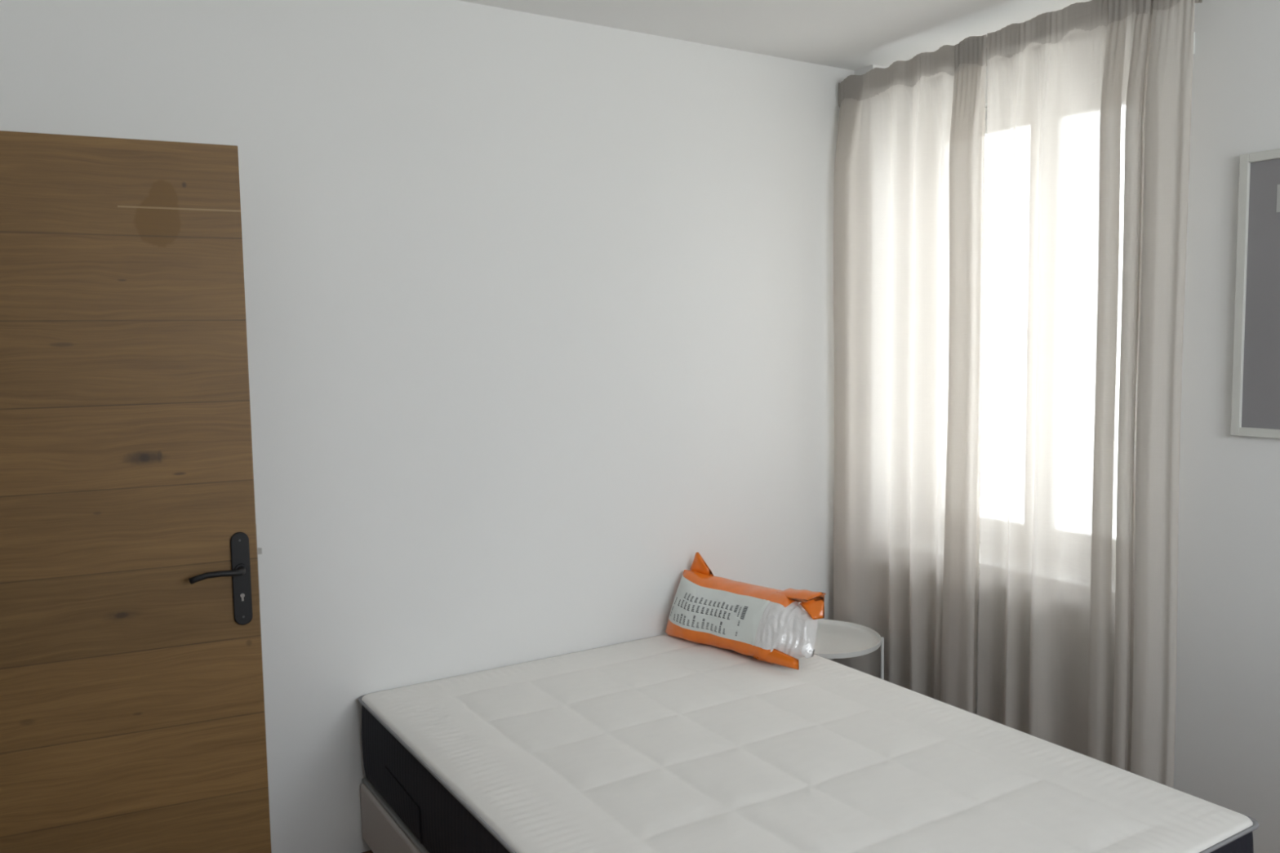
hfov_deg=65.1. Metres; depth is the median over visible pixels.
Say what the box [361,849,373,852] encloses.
floor
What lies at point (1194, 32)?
cleat
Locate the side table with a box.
[813,618,884,679]
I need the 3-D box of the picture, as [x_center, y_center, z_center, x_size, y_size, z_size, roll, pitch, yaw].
[1.786,-0.339,2.523,0.019,0.764,0.550,-4,6,-32]
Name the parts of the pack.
label panel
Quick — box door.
[0,130,271,852]
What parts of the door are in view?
handle, handle plate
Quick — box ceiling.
[457,0,1092,71]
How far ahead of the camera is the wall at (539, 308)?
3.17 m
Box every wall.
[0,0,854,852]
[854,0,1279,852]
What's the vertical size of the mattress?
0.266 m
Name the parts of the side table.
leg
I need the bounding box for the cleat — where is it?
[1193,31,1195,53]
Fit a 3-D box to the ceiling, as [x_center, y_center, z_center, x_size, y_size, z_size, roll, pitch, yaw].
[0.221,-1.242,0.960,5.020,0.200,4.800,-4,6,-32]
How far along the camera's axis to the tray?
3.70 m
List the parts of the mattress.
panel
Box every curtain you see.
[833,34,986,714]
[977,0,1202,787]
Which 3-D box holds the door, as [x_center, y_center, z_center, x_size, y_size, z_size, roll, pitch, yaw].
[-1.340,0.346,2.356,0.852,2.032,0.102,-3,5,-25]
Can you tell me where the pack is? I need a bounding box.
[665,551,825,669]
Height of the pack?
0.285 m
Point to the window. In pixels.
(986, 81)
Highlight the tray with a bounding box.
[813,618,880,658]
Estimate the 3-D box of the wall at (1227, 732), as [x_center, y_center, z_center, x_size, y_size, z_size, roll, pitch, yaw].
[2.254,0.026,2.211,0.400,2.597,4.600,-4,6,-32]
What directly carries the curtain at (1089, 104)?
hanging from the curtain rod
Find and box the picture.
[1230,148,1279,439]
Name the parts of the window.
sill, sash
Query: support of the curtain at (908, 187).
hanging from the curtain rod
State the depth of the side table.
3.69 m
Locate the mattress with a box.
[358,634,1258,852]
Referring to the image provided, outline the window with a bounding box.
[978,66,987,573]
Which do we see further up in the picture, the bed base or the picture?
the picture
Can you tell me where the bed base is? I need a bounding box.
[360,777,429,852]

